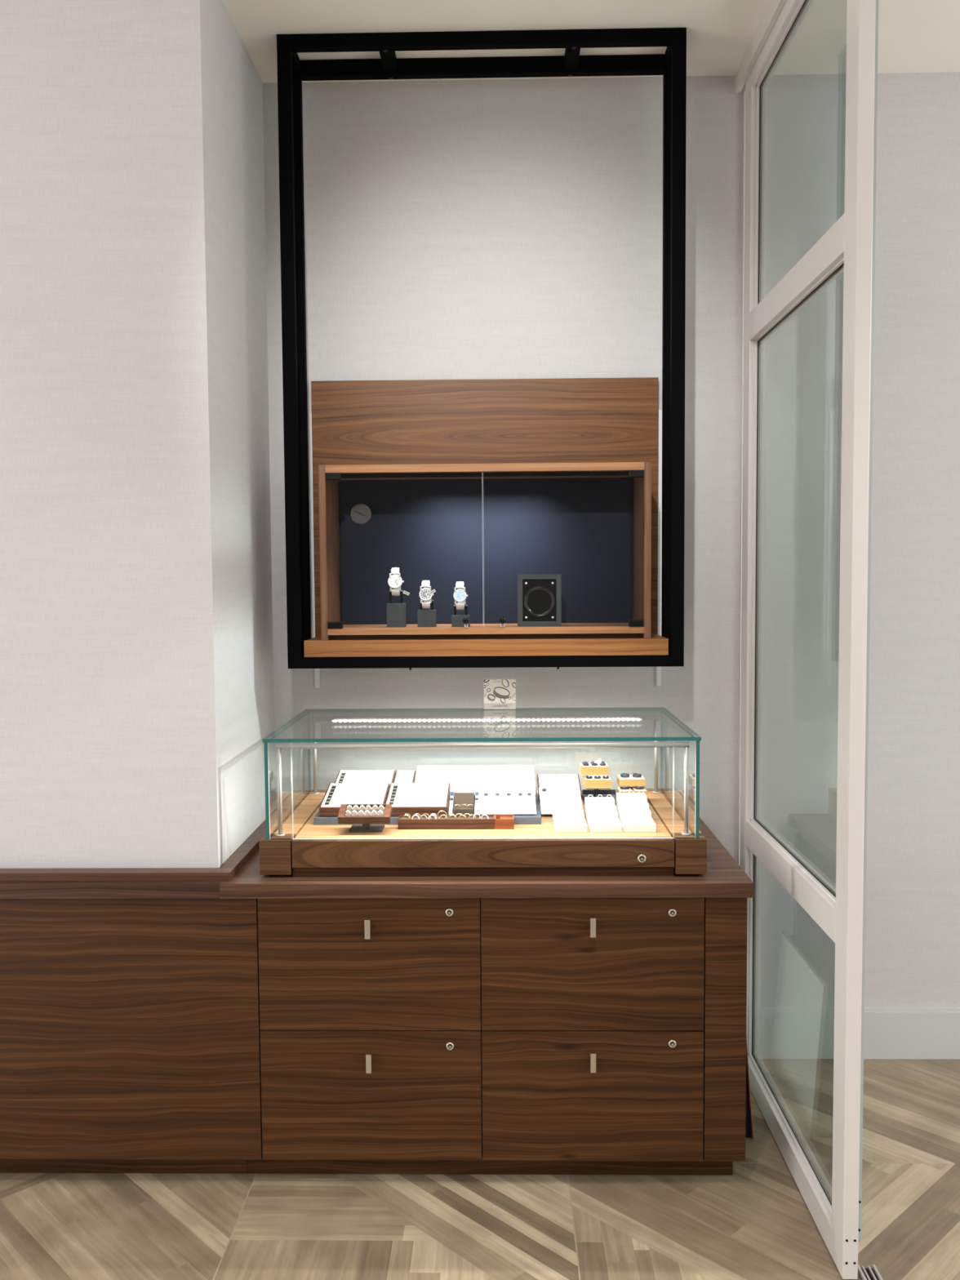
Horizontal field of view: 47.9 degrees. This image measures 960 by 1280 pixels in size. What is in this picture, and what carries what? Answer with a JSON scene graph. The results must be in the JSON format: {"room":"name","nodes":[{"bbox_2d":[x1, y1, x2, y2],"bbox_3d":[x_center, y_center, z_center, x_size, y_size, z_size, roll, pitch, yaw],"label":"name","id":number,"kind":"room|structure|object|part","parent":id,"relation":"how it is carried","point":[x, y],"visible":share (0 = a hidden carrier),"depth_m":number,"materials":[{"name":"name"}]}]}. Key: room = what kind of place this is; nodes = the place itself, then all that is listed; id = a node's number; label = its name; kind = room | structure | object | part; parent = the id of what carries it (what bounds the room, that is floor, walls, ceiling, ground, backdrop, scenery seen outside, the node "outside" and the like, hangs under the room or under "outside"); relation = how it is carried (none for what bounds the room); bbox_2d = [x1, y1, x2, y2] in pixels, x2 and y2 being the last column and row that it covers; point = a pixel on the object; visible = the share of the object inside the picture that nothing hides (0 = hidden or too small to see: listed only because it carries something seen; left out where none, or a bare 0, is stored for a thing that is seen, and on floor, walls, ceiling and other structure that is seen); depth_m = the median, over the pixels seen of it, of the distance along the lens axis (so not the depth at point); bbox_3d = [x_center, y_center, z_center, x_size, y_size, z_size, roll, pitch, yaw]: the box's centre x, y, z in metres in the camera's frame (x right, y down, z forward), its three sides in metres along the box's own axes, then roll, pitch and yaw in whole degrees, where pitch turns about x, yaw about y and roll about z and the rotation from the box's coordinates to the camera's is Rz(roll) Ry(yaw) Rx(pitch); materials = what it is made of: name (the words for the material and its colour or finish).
{"room":"shop","nodes":[
{"label":"shop","id":0,"kind":"room"},
{"bbox_2d":[0,0,275,868],"bbox_3d":[-1.412,-0.562,3.109,1.465,2.321,0.720,0,3,1],"label":"wall","id":1,"kind":"structure","parent":0,"point":[137,693],"depth_m":2.76,"materials":[{"name":"paint"}]},
{"bbox_2d":[0,1058,959,1279],"bbox_3d":[0.519,1.619,0.009,7.582,0.080,7.395,0,3,1],"label":"floor","id":2,"kind":"structure","parent":0,"point":[755,1222],"depth_m":2.67,"materials":[{"name":"brown wood"}]},
{"bbox_2d":[0,1159,247,1173],"bbox_3d":[-1.378,1.384,2.891,1.518,0.074,0.024,0,3,1],"label":"board","id":3,"kind":"object","parent":2,"relation":"on","point":[6,1166],"visible":0.4,"depth_m":2.87,"materials":[{"name":"brown wood"}]},
{"bbox_2d":[0,898,262,1159],"bbox_3d":[-1.348,0.984,3.160,1.573,0.692,0.740,0,3,1],"label":"wainscot panel","id":4,"kind":"object","parent":2,"relation":"on","point":[130,1028],"visible":0.7,"depth_m":2.78,"materials":[{"name":"brown wood"}]},
{"bbox_2d":[0,880,222,898],"bbox_3d":[-1.395,0.618,3.143,1.485,0.038,0.788,0,3,1],"label":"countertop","id":5,"kind":"structure","parent":4,"relation":"on","point":[8,890],"depth_m":2.74,"materials":[{"name":"brown wood"}]},
{"bbox_2d":[0,808,288,881],"bbox_3d":[-1.384,0.587,3.153,1.506,0.022,0.763,0,3,1],"label":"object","id":6,"kind":"structure","parent":5,"relation":"on","point":[237,860],"depth_m":2.77,"materials":[{"name":"brown wood"}]},
{"bbox_2d":[247,1156,733,1175],"bbox_3d":[0.024,1.376,2.865,1.284,0.074,0.024,0,3,1],"label":"board","id":7,"kind":"object","parent":2,"relation":"on","point":[259,1166],"visible":0.43,"depth_m":2.85,"materials":[{"name":"brown wood"}]},
{"bbox_2d":[257,897,747,1161],"bbox_3d":[0.063,0.976,3.121,1.246,0.692,0.764,0,3,1],"label":"base cabinet","id":8,"kind":"object","parent":2,"relation":"on","point":[391,1028],"visible":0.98,"depth_m":2.76,"materials":[{"name":"brown wood"}]},
{"bbox_3d":[-0.285,0.732,2.743,0.014,0.049,0.026,0,3,1],"label":"tab pull","id":9,"kind":"part","parent":8,"relation":"part of","materials":[{"name":"beige metal"}]},
{"bbox_3d":[-0.284,1.080,2.764,0.014,0.049,0.026,0,3,1],"label":"tab pull","id":10,"kind":"part","parent":8,"relation":"part of","materials":[{"name":"beige metal"}]},
{"bbox_3d":[-0.283,0.829,2.769,0.568,0.345,0.019,0,3,1],"label":"drawer","id":11,"kind":"part","parent":8,"relation":"part of","materials":[{"name":"brown wood"}]},
{"bbox_3d":[-0.280,1.174,2.790,0.568,0.341,0.019,0,3,1],"label":"drawer","id":12,"kind":"part","parent":8,"relation":"part of","materials":[{"name":"brown wood"}]},
{"bbox_2d":[219,813,754,898],"bbox_3d":[0.021,0.609,3.116,1.348,0.038,0.788,0,3,1],"label":"countertop","id":13,"kind":"structure","parent":8,"relation":"on","point":[724,877],"depth_m":2.73,"materials":[{"name":"brown wood"}]},
{"bbox_2d":[258,706,706,876],"bbox_3d":[0.011,0.411,3.096,1.150,0.360,0.669,0,3,1],"label":"glass display case","id":14,"kind":"object","parent":13,"relation":"on","point":[293,844],"visible":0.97,"depth_m":2.79,"materials":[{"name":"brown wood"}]},
{"bbox_3d":[-0.525,0.397,2.831,0.011,0.230,0.011,0,3,1],"label":"post","id":15,"kind":"part","parent":14,"relation":"part of","materials":[{"name":"metal"}]},
{"bbox_3d":[-0.516,0.390,2.789,0.058,0.253,0.008,0,3,1],"label":"glass corner","id":16,"kind":"part","parent":14,"relation":"part of","materials":[{"name":"clear glass"}]},
{"bbox_3d":[-0.544,0.371,3.096,0.009,0.253,0.621,0,3,1],"label":"glass","id":17,"kind":"part","parent":14,"relation":"part of","materials":[{"name":"clear glass"}]},
{"bbox_3d":[-0.522,0.540,3.153,0.081,0.090,0.590,0,3,1],"label":"rail","id":18,"kind":"part","parent":14,"relation":"part of","materials":[{"name":"brown wood"}]},
{"bbox_3d":[-0.515,0.364,3.373,0.011,0.230,0.011,0,3,1],"label":"post","id":19,"kind":"part","parent":14,"relation":"part of","materials":[{"name":"metal"}]},
{"bbox_2d":[337,804,392,832],"bbox_3d":[-0.304,0.474,2.880,0.137,0.069,0.095,0,3,1],"label":"tray","id":20,"kind":"object","parent":14,"relation":"on","point":[366,820],"visible":1,"depth_m":2.86,"materials":[{"name":"brown wood"}]},
{"bbox_3d":[-0.305,0.461,2.866,0.137,0.042,0.069,0,3,1],"label":"tray frame","id":21,"kind":"part","parent":20,"relation":"part of","materials":[{"name":"brown wood"}]},
{"bbox_3d":[-0.304,0.487,2.885,0.019,0.034,0.014,0,3,1],"label":"post","id":22,"kind":"part","parent":20,"relation":"part of","materials":[{"name":"brown fabric"}]},
{"bbox_3d":[-0.303,0.506,2.896,0.088,0.005,0.066,0,3,1],"label":"foot plate","id":23,"kind":"part","parent":20,"relation":"part of","materials":[{"name":"brown fabric"}]},
{"bbox_2d":[313,786,541,825],"bbox_3d":[-0.140,0.481,3.156,0.622,0.020,0.422,0,3,1],"label":"platform","id":24,"kind":"object","parent":14,"relation":"on","point":[535,819],"visible":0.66,"depth_m":2.95,"materials":[{"name":"grey fabric"}]},
{"bbox_2d":[319,782,390,816],"bbox_3d":[-0.350,0.450,3.043,0.176,0.060,0.187,0,3,1],"label":"tray","id":25,"kind":"object","parent":24,"relation":"on","point":[330,806],"visible":0.68,"depth_m":3.03,"materials":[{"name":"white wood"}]},
{"bbox_3d":[-0.350,0.456,3.045,0.174,0.042,0.184,0,3,1],"label":"frame","id":26,"kind":"part","parent":25,"relation":"part of","materials":[{"name":"brown wood"}]},
{"bbox_2d":[333,770,395,783],"bbox_3d":[-0.348,0.437,3.236,0.174,0.063,0.184,0,3,1],"label":"tray","id":27,"kind":"object","parent":24,"relation":"on","point":[343,776],"visible":0.44,"depth_m":3.27,"materials":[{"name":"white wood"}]},
{"bbox_2d":[393,770,416,782],"bbox_3d":[-0.229,0.437,3.233,0.060,0.062,0.183,0,3,1],"label":"tray","id":28,"kind":"object","parent":24,"relation":"on","point":[401,776],"visible":0.4,"depth_m":3.26,"materials":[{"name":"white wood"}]},
{"bbox_2d":[385,782,450,816],"bbox_3d":[-0.174,0.449,3.040,0.174,0.060,0.187,0,3,1],"label":"tray","id":29,"kind":"object","parent":24,"relation":"on","point":[411,798],"visible":0.86,"depth_m":3.01,"materials":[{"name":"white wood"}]},
{"bbox_2d":[448,792,453,814],"bbox_3d":[-0.080,0.458,3.017,0.010,0.040,0.126,0,3,1],"label":"block","id":30,"kind":"object","parent":24,"relation":"on","point":[451,797],"visible":0.98,"depth_m":3.01,"materials":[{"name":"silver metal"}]},
{"bbox_2d":[453,792,474,814],"bbox_3d":[-0.045,0.455,2.994,0.056,0.049,0.075,0,3,1],"label":"box","id":31,"kind":"object","parent":24,"relation":"on","point":[467,798],"visible":0.86,"depth_m":3.02,"materials":[{"name":"brown fabric"}]},
{"bbox_2d":[454,804,472,808],"bbox_3d":[-0.045,0.469,2.989,0.050,0.015,0.056,0,3,1],"label":"cushion","id":32,"kind":"object","parent":31,"relation":"on","point":[457,806],"depth_m":3.00,"materials":[{"name":"brown fabric"}]},
{"bbox_3d":[-0.044,0.452,3.025,0.056,0.046,0.013,0,3,1],"label":"lid","id":33,"kind":"part","parent":31,"relation":"part of","materials":[{"name":"brown fabric"}]},
{"bbox_2d":[414,764,535,800],"bbox_3d":[-0.015,0.427,3.236,0.358,0.071,0.197,0,3,1],"label":"tray","id":34,"kind":"object","parent":24,"relation":"on","point":[465,783],"visible":0.77,"depth_m":3.24,"materials":[{"name":"white fabric"}]},
{"bbox_2d":[474,792,478,814],"bbox_3d":[-0.009,0.457,3.015,0.010,0.040,0.126,0,3,1],"label":"block","id":35,"kind":"object","parent":24,"relation":"on","point":[476,811],"visible":0.98,"depth_m":3.01,"materials":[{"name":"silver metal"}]},
{"bbox_2d":[478,789,536,814],"bbox_3d":[0.075,0.457,3.042,0.162,0.040,0.169,0,3,1],"label":"tray","id":36,"kind":"object","parent":24,"relation":"on","point":[515,808],"visible":0.97,"depth_m":3.03,"materials":[{"name":"grey fabric"}]},
{"bbox_2d":[397,814,494,829],"bbox_3d":[-0.090,0.492,2.916,0.259,0.027,0.054,0,3,1],"label":"tray","id":37,"kind":"object","parent":14,"relation":"on","point":[442,823],"visible":0.99,"depth_m":2.89,"materials":[{"name":"brown wood"}]},
{"bbox_3d":[-0.090,0.485,2.915,0.259,0.014,0.054,0,3,1],"label":"tray frame","id":38,"kind":"part","parent":37,"relation":"part of","materials":[{"name":"brown wood"}]},
{"bbox_3d":[-0.090,0.499,2.916,0.259,0.012,0.054,0,3,1],"label":"tray frame","id":39,"kind":"part","parent":37,"relation":"part of","materials":[{"name":"brown wood"}]},
{"bbox_3d":[0.008,0.237,3.077,1.124,0.010,0.625,0,3,1],"label":"glass","id":40,"kind":"part","parent":14,"relation":"part of","materials":[{"name":"clear glass"}]},
{"bbox_3d":[0.006,0.387,2.779,0.980,0.252,0.008,0,3,1],"label":"glass","id":41,"kind":"part","parent":14,"relation":"part of","materials":[{"name":"clear glass"}]},
{"bbox_3d":[0.007,0.549,2.783,0.982,0.070,0.020,0,3,1],"label":"drawer","id":42,"kind":"part","parent":14,"relation":"part of","materials":[{"name":"brown wood"}]},
{"bbox_3d":[0.015,0.350,3.391,1.098,0.253,0.008,0,3,1],"label":"glass","id":43,"kind":"part","parent":14,"relation":"part of","materials":[{"name":"clear glass"}]},
{"bbox_2d":[483,679,515,709],"bbox_3d":[0.061,0.168,3.354,0.102,0.094,0.023,0,3,1],"label":"card holder","id":44,"kind":"object","parent":14,"relation":"on","point":[499,694],"visible":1,"depth_m":3.35,"materials":[{"name":"paper"}]},
{"bbox_2d":[487,693,495,701],"bbox_3d":[0.035,0.179,3.346,0.026,0.021,0.001,0,3,1],"label":"picture","id":45,"kind":"object","parent":44,"relation":"attached to","point":[491,697],"depth_m":3.35,"materials":[{"name":"grey"}]},
{"bbox_2d":[493,686,510,698],"bbox_3d":[0.067,0.164,3.345,0.052,0.038,0.001,0,3,1],"label":"picture","id":46,"kind":"object","parent":44,"relation":"on","point":[499,692],"depth_m":3.35,"materials":[{"name":"grey paper"}]},
{"bbox_2d":[500,697,505,702],"bbox_3d":[0.071,0.187,3.346,0.017,0.018,0.001,0,3,1],"label":"picture","id":47,"kind":"object","parent":44,"relation":"on","point":[502,700],"depth_m":3.35,"materials":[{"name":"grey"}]},
{"bbox_2d":[501,679,509,688],"bbox_3d":[0.078,0.135,3.343,0.024,0.026,0.001,0,3,1],"label":"picture","id":48,"kind":"object","parent":44,"relation":"on","point":[504,682],"depth_m":3.34,"materials":[{"name":"paper"}]},
{"bbox_2d":[511,693,515,700],"bbox_3d":[0.105,0.176,3.345,0.011,0.024,0.001,0,3,1],"label":"picture","id":49,"kind":"object","parent":44,"relation":"attached to","point":[513,695],"depth_m":3.35,"materials":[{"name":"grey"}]},
{"bbox_2d":[494,814,514,829],"bbox_3d":[0.066,0.491,2.913,0.052,0.027,0.054,0,3,1],"label":"tray","id":50,"kind":"object","parent":14,"relation":"on","point":[501,821],"visible":1,"depth_m":2.89,"materials":[{"name":"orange wood"}]},
{"bbox_2d":[537,773,582,801],"bbox_3d":[0.240,0.451,3.282,0.130,0.061,0.152,0,3,1],"label":"tray","id":51,"kind":"object","parent":14,"relation":"on","point":[551,780],"visible":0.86,"depth_m":3.30,"materials":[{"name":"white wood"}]},
{"bbox_2d":[538,787,583,816],"bbox_3d":[0.232,0.466,3.108,0.119,0.051,0.176,0,3,1],"label":"tray","id":52,"kind":"object","parent":14,"relation":"on","point":[548,797],"visible":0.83,"depth_m":3.11,"materials":[{"name":"grey fabric"}]},
{"bbox_2d":[552,804,586,832],"bbox_3d":[0.242,0.483,2.931,0.084,0.039,0.178,0,3,1],"label":"block","id":53,"kind":"object","parent":14,"relation":"on","point":[574,822],"visible":1,"depth_m":2.91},
{"bbox_2d":[584,796,622,832],"bbox_3d":[0.334,0.475,2.944,0.082,0.052,0.208,0,3,1],"label":"block","id":54,"kind":"object","parent":14,"relation":"on","point":[597,821],"visible":0.99,"depth_m":2.92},
{"bbox_2d":[581,789,648,806],"bbox_3d":[0.404,0.477,3.262,0.186,0.009,0.200,0,3,1],"label":"mat","id":55,"kind":"object","parent":14,"relation":"on","point":[584,796],"visible":0.14,"depth_m":3.27,"materials":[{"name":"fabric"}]},
{"bbox_2d":[582,788,615,796],"bbox_3d":[0.362,0.457,3.257,0.100,0.032,0.076,0,3,1],"label":"box riser","id":56,"kind":"object","parent":55,"relation":"on","point":[588,791],"visible":0.7,"depth_m":3.29,"materials":[{"name":"grey fabric"}]},
{"bbox_2d":[582,774,612,788],"bbox_3d":[0.352,0.423,3.245,0.082,0.036,0.060,0,3,1],"label":"box","id":57,"kind":"object","parent":56,"relation":"on","point":[593,783],"visible":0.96,"depth_m":3.21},
{"bbox_2d":[579,763,608,775],"bbox_3d":[0.345,0.390,3.268,0.082,0.027,0.060,0,3,1],"label":"box","id":58,"kind":"object","parent":57,"relation":"on","point":[590,770],"visible":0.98,"depth_m":3.24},
{"bbox_2d":[594,758,601,764],"bbox_3d":[0.357,0.366,3.272,0.020,0.019,0.012,0,3,1],"label":"folded card","id":59,"kind":"object","parent":58,"relation":"on","point":[598,761],"visible":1,"depth_m":3.27,"materials":[{"name":"white paper"}]},
{"bbox_3d":[0.353,0.442,3.245,0.074,0.002,0.053,0,3,1],"label":"plate","id":60,"kind":"part","parent":56,"relation":"part of","materials":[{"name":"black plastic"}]},
{"bbox_3d":[0.363,0.463,3.292,0.100,0.014,0.006,0,3,1],"label":"plate","id":61,"kind":"part","parent":56,"relation":"part of","materials":[{"name":"grey fabric"}]},
{"bbox_2d":[617,786,632,792],"bbox_3d":[0.431,0.459,3.213,0.041,0.032,0.055,0,3,1],"label":"box","id":62,"kind":"object","parent":55,"relation":"on","point":[619,789],"visible":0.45,"depth_m":3.19,"materials":[{"name":"white"}]},
{"bbox_2d":[620,786,629,789],"bbox_3d":[0.431,0.439,3.211,0.027,0.008,0.027,0,3,1],"label":"ring","id":63,"kind":"object","parent":62,"relation":"on","point":[621,787],"visible":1,"depth_m":3.20,"materials":[{"name":"metal"}]},
{"bbox_2d":[617,774,645,788],"bbox_3d":[0.454,0.442,3.250,0.078,0.060,0.072,0,3,1],"label":"box","id":64,"kind":"object","parent":62,"relation":"on","point":[631,781],"visible":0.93,"depth_m":3.21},
{"bbox_2d":[620,773,629,777],"bbox_3d":[0.436,0.407,3.249,0.028,0.009,0.028,0,3,1],"label":"ring","id":65,"kind":"object","parent":64,"relation":"on","point":[622,775],"visible":1,"depth_m":3.24,"materials":[{"name":"silver metal"}]},
{"bbox_2d":[632,773,641,777],"bbox_3d":[0.472,0.407,3.249,0.028,0.009,0.028,0,3,1],"label":"ring","id":66,"kind":"object","parent":64,"relation":"on","point":[634,775],"visible":1,"depth_m":3.24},
{"bbox_2d":[631,786,647,800],"bbox_3d":[0.474,0.458,3.212,0.040,0.032,0.055,0,3,1],"label":"box","id":67,"kind":"object","parent":55,"relation":"on","point":[633,789],"visible":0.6,"depth_m":3.19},
{"bbox_2d":[635,786,644,789],"bbox_3d":[0.474,0.439,3.211,0.027,0.008,0.027,0,3,1],"label":"ring","id":68,"kind":"object","parent":67,"relation":"on","point":[636,787],"visible":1,"depth_m":3.20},
{"bbox_2d":[616,792,656,832],"bbox_3d":[0.424,0.469,2.949,0.082,0.061,0.223,0,3,1],"label":"block","id":69,"kind":"object","parent":14,"relation":"on","point":[640,820],"visible":0.9,"depth_m":2.92,"materials":[{"name":"white"}]},
{"bbox_3d":[0.547,0.358,3.353,0.011,0.230,0.011,0,3,1],"label":"post","id":70,"kind":"part","parent":14,"relation":"part of","materials":[{"name":"metal"}]},
{"bbox_3d":[0.548,0.533,3.133,0.079,0.090,0.590,0,3,1],"label":"rail","id":71,"kind":"part","parent":14,"relation":"part of","materials":[{"name":"brown wood"}]},
{"bbox_3d":[0.563,0.365,3.075,0.009,0.253,0.621,0,3,1],"label":"glass","id":72,"kind":"part","parent":14,"relation":"part of","materials":[{"name":"clear glass"}]},
{"bbox_3d":[0.525,0.383,2.769,0.054,0.253,0.008,0,3,1],"label":"glass corner","id":73,"kind":"part","parent":14,"relation":"part of","materials":[{"name":"clear glass"}]},
{"bbox_3d":[0.537,0.390,2.811,0.011,0.230,0.011,0,3,1],"label":"post","id":74,"kind":"part","parent":14,"relation":"part of","materials":[{"name":"metal"}]},
{"bbox_3d":[0.289,1.171,2.779,0.567,0.341,0.019,0,3,1],"label":"drawer","id":75,"kind":"part","parent":8,"relation":"part of","materials":[{"name":"brown wood"}]},
{"bbox_3d":[0.287,0.825,2.759,0.567,0.345,0.019,0,3,1],"label":"drawer","id":76,"kind":"part","parent":8,"relation":"part of","materials":[{"name":"brown wood"}]},
{"bbox_3d":[0.288,1.074,2.753,0.014,0.049,0.026,0,3,1],"label":"tab pull","id":77,"kind":"part","parent":8,"relation":"part of","materials":[{"name":"beige metal"}]},
{"bbox_3d":[0.285,0.725,2.732,0.014,0.049,0.026,0,3,1],"label":"tab pull","id":78,"kind":"part","parent":8,"relation":"part of","materials":[{"name":"beige metal"}]},
{"bbox_3d":[0.633,0.972,3.122,0.105,0.692,0.740,0,3,1],"label":"panel","id":79,"kind":"part","parent":8,"relation":"part of","materials":[{"name":"brown wood"}]},
{"bbox_2d":[745,1035,753,1138],"bbox_3d":[0.731,1.165,3.237,0.076,0.440,0.450,0,3,1],"label":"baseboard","id":80,"kind":"structure","parent":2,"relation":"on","point":[748,1122],"depth_m":3.02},
{"bbox_2d":[739,0,878,1279],"bbox_3d":[0.830,-0.150,2.845,0.043,3.099,1.062,0,3,1],"label":"glass door","id":81,"kind":"structure","parent":2,"relation":"on","point":[849,243],"depth_m":2.40,"materials":[{"name":"white glass"}]},
{"bbox_2d":[734,0,813,94],"bbox_3d":[0.773,-1.528,0.030,0.084,0.057,6.670,0,3,1],"label":"trim","id":82,"kind":"structure","parent":81,"relation":"attached to","point":[774,8],"depth_m":3.06,"materials":[{"name":"paint"}]},
{"bbox_3d":[0.814,-1.659,2.759,0.034,0.078,0.895,0,3,1],"label":"rail","id":83,"kind":"part","parent":81,"relation":"part of","materials":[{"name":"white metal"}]},
{"bbox_3d":[0.836,1.361,2.939,0.034,0.070,0.895,0,3,1],"label":"rail","id":84,"kind":"part","parent":81,"relation":"part of","materials":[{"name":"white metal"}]},
{"bbox_3d":[0.831,0.622,2.895,0.034,0.080,0.895,0,3,1],"label":"rail","id":85,"kind":"part","parent":81,"relation":"part of","materials":[{"name":"white metal"}]},
{"bbox_3d":[0.820,-0.917,2.803,0.034,0.082,0.895,0,3,1],"label":"rail","id":86,"kind":"part","parent":81,"relation":"part of","materials":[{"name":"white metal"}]},
{"bbox_2d":[857,1264,883,1279],"bbox_3d":[0.826,1.585,-0.232,0.042,0.012,5.380,0,3,1],"label":"floor track","id":87,"kind":"object","parent":2,"relation":"on","point":[868,1273],"visible":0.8,"depth_m":2.43,"materials":[{"name":"metal"}]},
{"bbox_2d":[222,0,959,83],"bbox_3d":[-0.007,-1.607,0.115,6.400,0.100,6.820,0,3,1],"label":"ceiling","id":88,"kind":"structure","parent":0,"point":[915,36],"depth_m":3.04,"materials":[{"name":"paint"}]},
{"bbox_2d":[276,27,686,670],"bbox_3d":[0.011,-0.827,3.214,1.166,1.823,0.185,0,3,1],"label":"frame","id":89,"kind":"object","parent":88,"relation":"hanging from","point":[672,64],"visible":0.98,"depth_m":3.16,"materials":[{"name":"black metal"}]},
{"bbox_2d":[303,633,668,657],"bbox_3d":[0.019,0.015,3.308,1.070,0.048,0.277,0,3,1],"label":"wood shelf","id":90,"kind":"object","parent":89,"relation":"on","point":[657,644],"visible":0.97,"depth_m":3.17,"materials":[{"name":"brown wood"}]},
{"bbox_2d":[318,462,651,639],"bbox_3d":[0.017,-0.266,3.291,0.972,0.514,0.284,0,3,1],"label":"display cabinet","id":91,"kind":"object","parent":90,"relation":"on","point":[482,526],"visible":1,"depth_m":3.40,"materials":[{"name":"brown wood"}]},
{"bbox_2d":[386,590,406,626],"bbox_3d":[-0.251,-0.095,3.245,0.054,0.110,0.050,0,3,1],"label":"stand","id":92,"kind":"object","parent":91,"relation":"on","point":[396,612],"visible":0.9,"depth_m":3.22,"materials":[{"name":"grey fabric"}]},
{"bbox_3d":[-0.268,-0.128,3.241,0.007,0.036,0.008,0,3,1],"label":"post","id":93,"kind":"part","parent":92,"relation":"part of","materials":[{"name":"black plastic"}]},
{"bbox_2d":[387,567,409,595],"bbox_3d":[-0.240,-0.174,3.222,0.065,0.084,0.064,0,3,1],"label":"wristwatch","id":94,"kind":"object","parent":92,"relation":"on","point":[394,581],"visible":1,"depth_m":3.20,"materials":[{"name":"silver metal"}]},
{"bbox_3d":[-0.235,-0.128,3.240,0.007,0.036,0.008,0,3,1],"label":"post","id":95,"kind":"part","parent":92,"relation":"part of","materials":[{"name":"black plastic"}]},
{"bbox_2d":[417,600,436,626],"bbox_3d":[-0.159,-0.080,3.244,0.054,0.080,0.050,0,3,1],"label":"stand","id":96,"kind":"object","parent":91,"relation":"on","point":[425,618],"visible":0.98,"depth_m":3.22,"materials":[{"name":"grey fabric"}]},
{"bbox_2d":[418,580,435,608],"bbox_3d":[-0.155,-0.136,3.223,0.050,0.084,0.064,0,3,1],"label":"wristwatch","id":97,"kind":"object","parent":96,"relation":"on","point":[425,593],"visible":1,"depth_m":3.20,"materials":[{"name":"silver metal"}]},
{"bbox_3d":[-0.143,-0.103,3.240,0.007,0.026,0.008,0,3,1],"label":"post","id":98,"kind":"part","parent":96,"relation":"part of","materials":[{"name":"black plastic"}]},
{"bbox_3d":[-0.221,-0.263,3.175,0.458,0.452,0.005,0,3,1],"label":"glass door","id":99,"kind":"part","parent":91,"relation":"part of","materials":[{"name":"clear glass"}]},
{"bbox_2d":[451,604,470,626],"bbox_3d":[-0.058,-0.073,3.243,0.054,0.066,0.050,0,3,1],"label":"stand","id":100,"kind":"object","parent":91,"relation":"on","point":[456,620],"visible":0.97,"depth_m":3.22,"materials":[{"name":"grey fabric"}]},
{"bbox_3d":[-0.074,-0.088,3.239,0.007,0.028,0.008,0,3,1],"label":"post","id":101,"kind":"part","parent":100,"relation":"part of","materials":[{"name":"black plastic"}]},
{"bbox_2d":[453,581,467,609],"bbox_3d":[-0.057,-0.133,3.222,0.043,0.084,0.064,0,3,1],"label":"wristwatch","id":102,"kind":"object","parent":100,"relation":"on","point":[460,595],"visible":1,"depth_m":3.20,"materials":[{"name":"silver metal"}]},
{"bbox_3d":[-0.041,-0.088,3.239,0.007,0.028,0.008,0,3,1],"label":"post","id":103,"kind":"part","parent":100,"relation":"part of","materials":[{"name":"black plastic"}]},
{"bbox_3d":[-0.041,-0.057,3.172,0.021,0.021,0.020,0,3,1],"label":"knob","id":104,"kind":"part","parent":91,"relation":"part of","materials":[{"name":"black plastic"}]},
{"bbox_3d":[0.066,-0.058,3.170,0.021,0.021,0.020,0,3,1],"label":"knob","id":105,"kind":"part","parent":91,"relation":"part of","materials":[{"name":"black plastic"}]},
{"bbox_2d":[517,573,561,626],"bbox_3d":[0.178,-0.120,3.246,0.129,0.154,0.070,0,3,1],"label":"box","id":106,"kind":"object","parent":91,"relation":"on","point":[539,596],"visible":0.98,"depth_m":3.21,"materials":[{"name":"grey fabric"}]},
{"bbox_3d":[0.177,-0.118,3.220,0.100,0.125,0.005,0,3,1],"label":"plate","id":107,"kind":"part","parent":106,"relation":"part of","materials":[{"name":"black plastic"}]},
{"bbox_3d":[0.244,-0.266,3.166,0.469,0.452,0.005,0,3,1],"label":"glass door","id":108,"kind":"part","parent":91,"relation":"part of","materials":[{"name":"clear glass"}]},
{"bbox_2d":[262,71,959,1007],"bbox_3d":[0.565,-0.222,3.528,5.400,3.277,0.150,0,3,1],"label":"wall","id":109,"kind":"structure","parent":0,"point":[488,228],"depth_m":3.42,"materials":[{"name":"paint"}]},
{"bbox_2d":[310,413,319,688],"bbox_3d":[-0.529,-0.283,3.465,0.016,0.878,0.010,0,3,1],"label":"wall rail","id":110,"kind":"object","parent":109,"relation":"attached to","point":[317,671],"visible":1,"depth_m":3.46,"materials":[{"name":"metal"}]},
{"bbox_2d":[311,377,658,636],"bbox_3d":[0.017,-0.404,3.438,1.094,0.838,0.028,0,3,1],"label":"panel","id":111,"kind":"object","parent":109,"relation":"attached to","point":[568,420],"visible":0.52,"depth_m":3.41,"materials":[{"name":"brown wood"}]},
{"bbox_2d":[656,409,662,685],"bbox_3d":[0.571,-0.290,3.444,0.016,0.878,0.010,0,3,1],"label":"wall rail","id":112,"kind":"object","parent":109,"relation":"attached to","point":[660,411],"visible":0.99,"depth_m":3.44,"materials":[{"name":"white metal"}]},
{"bbox_2d":[737,91,745,865],"bbox_3d":[0.847,-0.165,3.440,0.035,3.070,0.022,0,3,1],"label":"trim","id":113,"kind":"structure","parent":109,"relation":"attached to","point":[744,94],"depth_m":3.42,"materials":[{"name":"white metal"}]},
{"bbox_2d":[755,1007,959,1058],"bbox_3d":[1.984,1.278,3.507,2.580,0.165,0.018,0,3,1],"label":"baseboard","id":114,"kind":"structure","parent":109,"relation":"attached to","point":[780,1033],"depth_m":3.51,"materials":[{"name":"paint"}]}
]}

